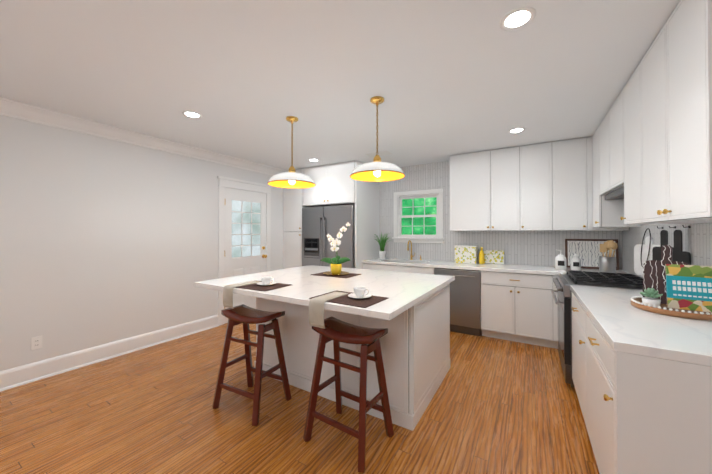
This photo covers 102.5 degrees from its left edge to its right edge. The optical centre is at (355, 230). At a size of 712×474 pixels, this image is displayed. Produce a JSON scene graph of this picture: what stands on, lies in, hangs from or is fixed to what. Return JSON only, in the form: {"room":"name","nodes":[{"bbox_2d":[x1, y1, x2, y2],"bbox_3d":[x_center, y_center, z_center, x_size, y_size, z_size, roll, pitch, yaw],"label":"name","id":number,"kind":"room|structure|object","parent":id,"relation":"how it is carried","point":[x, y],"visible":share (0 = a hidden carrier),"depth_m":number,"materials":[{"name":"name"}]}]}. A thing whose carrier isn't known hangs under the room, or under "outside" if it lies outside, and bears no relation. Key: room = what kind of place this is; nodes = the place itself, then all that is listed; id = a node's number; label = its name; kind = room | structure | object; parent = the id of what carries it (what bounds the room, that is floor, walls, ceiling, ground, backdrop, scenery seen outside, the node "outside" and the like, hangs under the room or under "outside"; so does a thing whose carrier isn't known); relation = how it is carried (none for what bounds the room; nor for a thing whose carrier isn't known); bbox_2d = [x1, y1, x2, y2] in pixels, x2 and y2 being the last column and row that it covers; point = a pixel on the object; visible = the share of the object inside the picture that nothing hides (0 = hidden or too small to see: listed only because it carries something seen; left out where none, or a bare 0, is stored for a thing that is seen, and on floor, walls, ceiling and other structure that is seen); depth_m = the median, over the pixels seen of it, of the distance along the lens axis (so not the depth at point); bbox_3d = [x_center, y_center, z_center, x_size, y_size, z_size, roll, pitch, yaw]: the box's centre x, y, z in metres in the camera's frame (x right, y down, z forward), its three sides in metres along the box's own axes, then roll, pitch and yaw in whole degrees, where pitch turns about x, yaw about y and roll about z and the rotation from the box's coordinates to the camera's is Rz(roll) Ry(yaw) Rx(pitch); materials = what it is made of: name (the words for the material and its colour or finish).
{"room":"kitchen","nodes":[
{"label":"kitchen","id":0,"kind":"room"},
{"bbox_2d":[0,115,283,370],"bbox_3d":[-2.764,0.133,3.061,0.100,2.500,7.100,0,-1,31],"label":"wall","id":1,"kind":"structure","parent":0,"point":[104,241],"depth_m":3.03,"materials":[{"name":"paint"}]},
{"bbox_2d":[31,336,41,349],"bbox_3d":[-2.952,1.040,2.641,0.008,0.116,0.072,0,-1,31],"label":"electrical outlet plate","id":2,"kind":"object","parent":1,"relation":"attached to","point":[36,342],"visible":1,"depth_m":2.64,"materials":[{"name":"plastic"}]},
{"bbox_2d":[0,315,218,391],"bbox_3d":[-2.923,1.297,2.665,0.030,0.165,6.074,0,-1,31],"label":"baseboard","id":3,"kind":"structure","parent":1,"relation":"attached to","point":[27,373],"depth_m":2.99,"materials":[{"name":"paint"}]},
{"bbox_2d":[0,97,286,175],"bbox_3d":[-2.893,-1.058,2.666,0.100,0.125,6.074,0,-1,31],"label":"crown molding","id":4,"kind":"structure","parent":1,"relation":"attached to","point":[23,111],"depth_m":3.11,"materials":[{"name":"paint"}]},
{"bbox_2d":[217,176,272,325],"bbox_3d":[-1.727,0.300,4.577,0.090,2.190,1.020,0,-1,31],"label":"door","id":5,"kind":"structure","parent":1,"relation":"attached to","point":[244,234],"depth_m":4.53,"materials":[{"name":"paint"}]},
{"bbox_2d":[0,323,599,473],"bbox_3d":[-0.651,1.397,1.762,5.050,0.050,7.100,0,-1,31],"label":"floor","id":6,"kind":"structure","parent":0,"point":[498,406],"depth_m":2.05,"materials":[{"name":"brown wood"}]},
{"bbox_2d":[212,304,291,425],"bbox_3d":[-0.823,1.010,2.280,0.479,0.740,0.398,0,-1,27],"label":"stool","id":7,"kind":"object","parent":6,"relation":"on","point":[245,315],"visible":1,"depth_m":2.24,"materials":[{"name":"brown wood"}]},
{"bbox_2d":[283,169,305,268],"bbox_3d":[-0.942,0.154,5.491,0.475,2.497,0.848,0,-1,31],"label":"pantry cabinet","id":8,"kind":"object","parent":6,"relation":"on","point":[293,206],"visible":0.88,"depth_m":5.15,"materials":[{"name":"paint"}]},
{"bbox_2d":[302,205,354,267],"bbox_3d":[-0.308,0.489,5.045,1.040,1.780,0.850,0,-1,31],"label":"refrigerator","id":9,"kind":"object","parent":6,"relation":"on","point":[319,224],"visible":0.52,"depth_m":4.70,"materials":[{"name":"grey metal"}]},
{"bbox_2d":[303,160,378,268],"bbox_3d":[-0.269,0.151,5.080,1.103,2.497,0.848,0,-1,31],"label":"tall cabinet","id":10,"kind":"object","parent":6,"relation":"on","point":[336,184],"visible":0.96,"depth_m":4.73,"materials":[{"name":"paint"}]},
{"bbox_2d":[235,285,450,430],"bbox_3d":[-0.097,0.941,2.722,1.628,0.879,1.370,0,-1,31],"label":"kitchen island","id":11,"kind":"object","parent":6,"relation":"on","point":[411,313],"depth_m":2.24,"materials":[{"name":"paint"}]},
{"bbox_2d":[195,265,454,320],"bbox_3d":[-0.219,0.480,2.718,1.900,0.040,1.570,0,-1,31],"label":"island countertop","id":12,"kind":"structure","parent":11,"relation":"on","point":[404,291],"depth_m":2.33,"materials":[{"name":"white stone"}]},
{"bbox_2d":[235,281,290,290],"bbox_3d":[-0.798,0.454,2.363,0.442,0.004,0.300,0,-1,28],"label":"placemat","id":13,"kind":"object","parent":12,"relation":"on","point":[256,286],"visible":0.64,"depth_m":2.28,"materials":[{"name":"brown fabric"}]},
{"bbox_2d":[223,281,258,308],"bbox_3d":[-0.943,0.529,2.386,0.125,0.168,0.290,0,-1,31],"label":"napkin","id":14,"kind":"object","parent":13,"relation":"on","point":[228,296],"visible":0.92,"depth_m":2.28,"materials":[{"name":"fabric"}]},
{"bbox_2d":[257,276,276,285],"bbox_3d":[-0.743,0.419,2.377,0.160,0.066,0.160,0,-1,31],"label":"cup","id":15,"kind":"object","parent":13,"relation":"on","point":[266,281],"visible":1,"depth_m":2.35,"materials":[{"name":"white ceramic"}]},
{"bbox_2d":[311,271,360,277],"bbox_3d":[-0.207,0.459,2.986,0.452,0.004,0.315,0,-1,31],"label":"placemat","id":16,"kind":"object","parent":12,"relation":"on","point":[349,275],"visible":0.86,"depth_m":2.90,"materials":[{"name":"brown fabric"}]},
{"bbox_2d":[321,222,350,275],"bbox_3d":[-0.195,0.187,2.981,0.352,0.539,0.274,0,-1,31],"label":"orchid arrangement","id":17,"kind":"object","parent":16,"relation":"on","point":[337,261],"visible":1,"depth_m":2.96,"materials":[{"name":"white plant"}]},
{"bbox_2d":[309,291,387,307],"bbox_3d":[-0.047,0.451,1.905,0.452,0.004,0.315,0,-1,31],"label":"placemat","id":18,"kind":"object","parent":12,"relation":"on","point":[362,303],"visible":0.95,"depth_m":1.83,"materials":[{"name":"brown fabric"}]},
{"bbox_2d":[309,292,347,328],"bbox_3d":[-0.175,0.525,1.918,0.125,0.168,0.290,0,-1,31],"label":"napkin","id":19,"kind":"object","parent":18,"relation":"on","point":[316,311],"visible":0.98,"depth_m":1.81,"materials":[{"name":"fabric"}]},
{"bbox_2d":[348,287,371,298],"bbox_3d":[0.025,0.415,1.908,0.160,0.066,0.160,0,-1,31],"label":"cup","id":20,"kind":"object","parent":18,"relation":"on","point":[359,293],"visible":1,"depth_m":1.89,"materials":[{"name":"white ceramic"}]},
{"bbox_2d":[303,316,393,472],"bbox_3d":[-0.047,1.006,1.900,0.479,0.740,0.398,0,-1,34],"label":"stool","id":21,"kind":"object","parent":6,"relation":"on","point":[337,331],"visible":1,"depth_m":1.87,"materials":[{"name":"brown wood"}]},
{"bbox_2d":[363,263,390,270],"bbox_3d":[0.370,0.963,4.830,0.234,0.868,0.597,0,-1,31],"label":"base cabinet","id":22,"kind":"object","parent":6,"relation":"on","point":[382,267],"depth_m":4.49,"materials":[{"name":"paint"}]},
{"bbox_2d":[419,267,433,274],"bbox_3d":[1.184,0.959,4.334,0.184,0.868,0.597,0,-1,31],"label":"base cabinet","id":23,"kind":"object","parent":6,"relation":"on","point":[422,270],"depth_m":4.07,"materials":[{"name":"paint"}]},
{"bbox_2d":[434,268,481,335],"bbox_3d":[1.485,0.958,4.067,0.600,0.866,0.625,0,-1,31],"label":"dishwasher","id":24,"kind":"object","parent":6,"relation":"on","point":[465,301],"visible":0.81,"depth_m":3.79,"materials":[{"name":"grey metal"}]},
{"bbox_2d":[481,271,557,348],"bbox_3d":[2.148,0.954,3.734,0.873,0.868,0.617,0,-1,31],"label":"base cabinet","id":25,"kind":"object","parent":6,"relation":"on","point":[519,307],"depth_m":3.48,"materials":[{"name":"paint"}]},
{"bbox_2d":[362,258,629,274],"bbox_3d":[1.648,0.601,4.019,3.264,0.240,0.657,0,-1,31],"label":"countertop","id":26,"kind":"structure","parent":25,"relation":"on","point":[528,269],"depth_m":3.89,"materials":[{"name":"stone"}]},
{"bbox_2d":[374,233,389,258],"bbox_3d":[0.458,0.253,4.873,0.324,0.468,0.338,0,-1,31],"label":"potted grass plant","id":27,"kind":"object","parent":26,"relation":"on","point":[382,252],"visible":1,"depth_m":4.84,"materials":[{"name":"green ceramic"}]},
{"bbox_2d":[407,240,414,259],"bbox_3d":[0.906,0.322,4.694,0.097,0.326,0.191,0,-1,31],"label":"faucet","id":28,"kind":"object","parent":26,"relation":"on","point":[411,256],"visible":1,"depth_m":4.74,"materials":[{"name":"gold metal"}]},
{"bbox_2d":[454,245,477,263],"bbox_3d":[1.648,0.354,4.280,0.310,0.255,0.150,0,-1,31],"label":"tin","id":29,"kind":"object","parent":26,"relation":"on","point":[465,254],"visible":1,"depth_m":4.22,"materials":[{"name":"metal"}]},
{"bbox_2d":[479,247,484,263],"bbox_3d":[1.825,0.363,4.149,0.076,0.235,0.076,0,-1,31],"label":"bottle","id":30,"kind":"object","parent":26,"relation":"on","point":[481,257],"visible":1,"depth_m":4.12,"materials":[{"name":"glass"}]},
{"bbox_2d":[484,250,503,263],"bbox_3d":[1.996,0.384,4.141,0.270,0.192,0.054,0,-1,31],"label":"card","id":31,"kind":"object","parent":26,"relation":"on","point":[494,257],"visible":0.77,"depth_m":4.12,"materials":[{"name":"paper"}]},
{"bbox_2d":[555,250,566,269],"bbox_3d":[2.501,0.354,3.490,0.114,0.243,0.116,0,-1,31],"label":"soap dispenser","id":32,"kind":"object","parent":26,"relation":"on","point":[560,262],"visible":1,"depth_m":3.45,"materials":[{"name":"white ceramic"}]},
{"bbox_2d":[570,254,580,269],"bbox_3d":[2.650,0.377,3.446,0.101,0.196,0.103,0,-1,31],"label":"canister","id":33,"kind":"object","parent":26,"relation":"on","point":[575,262],"visible":1,"depth_m":3.41,"materials":[{"name":"white ceramic"}]},
{"bbox_2d":[565,239,618,269],"bbox_3d":[2.939,0.291,3.576,0.520,0.369,0.062,0,-1,31],"label":"framed sign","id":34,"kind":"object","parent":26,"relation":"on","point":[587,252],"visible":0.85,"depth_m":3.58,"materials":[{"name":"brown wood"}]},
{"bbox_2d":[599,240,617,272],"bbox_3d":[2.786,0.291,3.153,0.159,0.364,0.140,0,-1,31],"label":"utensil crock","id":35,"kind":"object","parent":26,"relation":"on","point":[607,263],"visible":0.96,"depth_m":3.12,"materials":[{"name":"silver metal"}]},
{"bbox_2d":[558,270,577,274],"bbox_3d":[2.556,0.492,3.005,0.656,0.040,0.128,0,-1,31],"label":"countertop","id":36,"kind":"structure","parent":25,"relation":"on","point":[560,272],"depth_m":3.31,"materials":[{"name":"stone"}]},
{"bbox_2d":[571,293,582,413],"bbox_3d":[1.937,0.940,1.973,0.642,0.868,0.745,0,-1,31],"label":"base cabinet","id":37,"kind":"object","parent":6,"relation":"on","point":[577,309],"depth_m":2.15,"materials":[{"name":"paint"}]},
{"bbox_2d":[551,270,642,387],"bbox_3d":[2.275,0.887,2.652,0.737,0.926,0.754,0,-1,31],"label":"range","id":38,"kind":"object","parent":6,"relation":"on","point":[563,299],"visible":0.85,"depth_m":2.49,"materials":[{"name":"grey metal"}]},
{"bbox_2d":[583,308,711,473],"bbox_3d":[1.546,0.934,1.331,0.642,0.868,0.762,0,-1,31],"label":"base cabinet","id":39,"kind":"object","parent":6,"relation":"on","point":[642,414],"depth_m":1.13,"materials":[{"name":"paint"}]},
{"bbox_2d":[570,285,711,366],"bbox_3d":[1.734,0.481,1.654,0.652,0.040,1.508,0,-1,31],"label":"countertop","id":40,"kind":"structure","parent":39,"relation":"on","point":[621,323],"depth_m":1.34,"materials":[{"name":"stone"}]},
{"bbox_2d":[631,296,711,320],"bbox_3d":[1.851,0.439,1.637,0.401,0.044,0.403,0,-1,31],"label":"round tray","id":41,"kind":"object","parent":40,"relation":"on","point":[662,309],"visible":0.52,"depth_m":1.55,"materials":[{"name":"brown wood"}]},
{"bbox_2d":[640,288,662,307],"bbox_3d":[1.724,0.392,1.669,0.099,0.112,0.099,0,-1,31],"label":"succulent pot","id":42,"kind":"object","parent":41,"relation":"on","point":[651,295],"visible":0.88,"depth_m":1.65,"materials":[{"name":"white ceramic"}]},
{"bbox_2d":[643,245,688,303],"bbox_3d":[1.883,0.265,1.733,0.070,0.358,0.200,0,-1,-37],"label":"cutting board","id":43,"kind":"object","parent":41,"relation":"on","point":[654,274],"visible":0.56,"depth_m":1.75,"materials":[{"name":"brown wood"}]},
{"bbox_2d":[665,264,711,312],"bbox_3d":[1.884,0.320,1.598,0.201,0.250,0.056,0,-1,37],"label":"cookbook","id":44,"kind":"object","parent":41,"relation":"on","point":[688,287],"visible":1,"depth_m":1.60,"materials":[{"name":"paper"}]},
{"bbox_2d":[0,0,679,170],"bbox_3d":[-0.651,-1.137,1.782,5.050,0.020,7.100,0,-1,31],"label":"ceiling","id":45,"kind":"structure","parent":0,"point":[445,79],"depth_m":2.00,"materials":[{"name":"paint"}]},
{"bbox_2d":[182,111,201,118],"bbox_3d":[-1.583,-1.118,2.761,0.170,0.004,0.170,0,-1,31],"label":"recessed light","id":46,"kind":"object","parent":45,"relation":"in","point":[191,114],"visible":1,"depth_m":2.75,"materials":[{"name":"paint"}]},
{"bbox_2d":[268,116,315,187],"bbox_3d":[-0.637,-0.787,2.849,0.467,0.664,0.467,0,-1,31],"label":"pendant light","id":47,"kind":"object","parent":45,"relation":"hanging from","point":[291,178],"visible":1,"depth_m":2.82,"materials":[{"name":"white metal"}]},
{"bbox_2d":[350,96,404,181],"bbox_3d":[0.181,-0.790,2.443,0.467,0.664,0.467,0,-1,31],"label":"pendant light","id":48,"kind":"object","parent":45,"relation":"hanging from","point":[376,170],"visible":1,"depth_m":2.43,"materials":[{"name":"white metal"}]},
{"bbox_2d":[365,151,391,156],"bbox_3d":[0.328,-1.103,4.125,0.340,0.012,0.180,0,-1,31],"label":"ceiling vent","id":49,"kind":"object","parent":45,"relation":"in","point":[381,153],"visible":0.96,"depth_m":4.10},
{"bbox_2d":[508,128,525,132],"bbox_3d":[1.792,-1.114,3.185,0.170,0.004,0.170,0,-1,31],"label":"recessed light","id":50,"kind":"object","parent":45,"relation":"in","point":[516,130],"visible":1,"depth_m":3.18,"materials":[{"name":"paint"}]},
{"bbox_2d":[500,7,535,30],"bbox_3d":[0.863,-1.128,1.527,0.170,0.004,0.170,0,-1,31],"label":"recessed light","id":51,"kind":"object","parent":45,"relation":"in","point":[519,18],"visible":1,"depth_m":1.52,"materials":[{"name":"paint"}]},
{"bbox_2d":[379,161,621,269],"bbox_3d":[1.172,0.147,4.760,4.850,2.500,0.100,0,-1,31],"label":"wall","id":52,"kind":"structure","parent":0,"point":[537,248],"depth_m":4.52,"materials":[{"name":"tile"}]},
{"bbox_2d":[392,189,443,242],"bbox_3d":[1.042,-0.230,4.810,0.890,0.875,0.145,0,-1,31],"label":"window","id":53,"kind":"structure","parent":52,"relation":"in","point":[430,238],"depth_m":4.79,"materials":[{"name":"paint"}]},
{"bbox_2d":[450,150,489,230],"bbox_3d":[1.693,-0.549,4.200,0.552,1.112,0.317,0,-1,31],"label":"upper cabinet","id":54,"kind":"object","parent":52,"relation":"attached to","point":[469,172],"depth_m":4.06,"materials":[{"name":"paint"}]},
{"bbox_2d":[490,146,521,230],"bbox_3d":[2.078,-0.551,3.965,0.352,1.112,0.317,0,-1,31],"label":"upper cabinet","id":55,"kind":"object","parent":52,"relation":"attached to","point":[506,163],"depth_m":3.82,"materials":[{"name":"paint"}]},
{"bbox_2d":[522,142,553,230],"bbox_3d":[2.376,-0.552,3.783,0.352,1.112,0.317,0,-1,31],"label":"upper cabinet","id":56,"kind":"object","parent":52,"relation":"attached to","point":[548,186],"depth_m":3.63,"materials":[{"name":"paint"}]},
{"bbox_2d":[554,136,593,230],"bbox_3d":[2.691,-0.554,3.591,0.389,1.112,0.317,0,-1,31],"label":"upper cabinet","id":57,"kind":"object","parent":52,"relation":"attached to","point":[573,177],"depth_m":3.45,"materials":[{"name":"paint"}]},
{"bbox_2d":[622,223,711,274],"bbox_3d":[1.462,0.112,0.483,0.100,2.500,7.100,0,-1,31],"label":"wall","id":58,"kind":"structure","parent":0,"point":[697,241],"depth_m":2.12,"materials":[{"name":"tile"}]},
{"bbox_2d":[596,113,610,195],"bbox_3d":[2.593,-0.743,2.750,0.317,0.746,0.467,0,-1,31],"label":"upper cabinet","id":59,"kind":"object","parent":58,"relation":"attached to","point":[602,131],"depth_m":2.89,"materials":[{"name":"paint"}]},
{"bbox_2d":[605,186,623,199],"bbox_3d":[2.486,-0.343,2.539,0.270,0.054,0.890,0,-1,31],"label":"hood insert","id":60,"kind":"object","parent":59,"relation":"in","point":[617,194],"visible":0.27,"depth_m":2.67,"materials":[{"name":"grey metal"}]},
{"bbox_2d":[592,132,619,227],"bbox_3d":[2.817,-0.575,3.117,0.317,1.076,0.400,0,-1,31],"label":"upper cabinet","id":61,"kind":"object","parent":58,"relation":"attached to","point":[606,213],"depth_m":3.02,"materials":[{"name":"paint"}]},
{"bbox_2d":[594,227,628,230],"bbox_3d":[2.973,-0.555,3.419,0.366,1.112,0.317,0,-1,31],"label":"range hood","id":62,"kind":"object","parent":58,"relation":"attached to","point":[606,228],"depth_m":3.28,"materials":[{"name":"paint"}]},
{"bbox_2d":[608,95,619,191],"bbox_3d":[2.350,-0.746,2.353,0.317,0.746,0.467,0,-1,31],"label":"upper cabinet","id":63,"kind":"object","parent":58,"relation":"attached to","point":[614,113],"depth_m":2.48,"materials":[{"name":"paint"}]},
{"bbox_2d":[620,70,662,226],"bbox_3d":[2.121,-0.584,1.975,0.317,1.076,0.419,0,-1,31],"label":"upper cabinet","id":64,"kind":"object","parent":58,"relation":"attached to","point":[628,94],"depth_m":2.12,"materials":[{"name":"paint"}]},
{"bbox_2d":[636,0,711,223],"bbox_3d":[1.795,-0.589,1.441,0.317,1.076,0.835,0,-1,31],"label":"upper cabinet","id":65,"kind":"object","parent":58,"relation":"attached to","point":[652,145],"depth_m":1.42,"materials":[{"name":"paint"}]},
{"label":"outside","id":66,"kind":"structure","parent":0,"visible":0},
{"bbox_2d":[402,197,436,234],"bbox_3d":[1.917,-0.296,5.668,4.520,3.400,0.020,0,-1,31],"label":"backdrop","id":67,"kind":"structure","parent":66,"point":[409,203],"depth_m":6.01,"materials":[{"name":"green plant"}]},
{"bbox_3d":[2.421,-0.026,2.190,0.037,0.022,0.488,0,-1,31],"label":"wall hooks","id":68,"kind":"object","parent":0,"visible":0},
{"bbox_2d":[634,228,659,275],"bbox_3d":[2.473,0.184,2.411,0.021,0.407,0.230,0,0,-7],"label":"marble board","id":69,"kind":"object","parent":68,"relation":"hanging from","point":[642,253],"visible":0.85,"depth_m":2.46,"materials":[{"name":"stone"}]},
{"bbox_2d":[652,230,673,260],"bbox_3d":[2.377,0.181,2.202,0.015,0.370,0.150,0,0,-7],"label":"board","id":70,"kind":"object","parent":68,"relation":"hanging from","point":[656,253],"visible":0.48,"depth_m":2.22,"materials":[{"name":"wood"}]},
{"bbox_2d":[672,230,690,264],"bbox_3d":[2.268,0.174,2.011,0.015,0.360,0.130,0,0,-7],"label":"board","id":71,"kind":"object","parent":68,"relation":"hanging from","point":[679,254],"visible":0.42,"depth_m":2.00,"materials":[{"name":"wood"}]}
]}

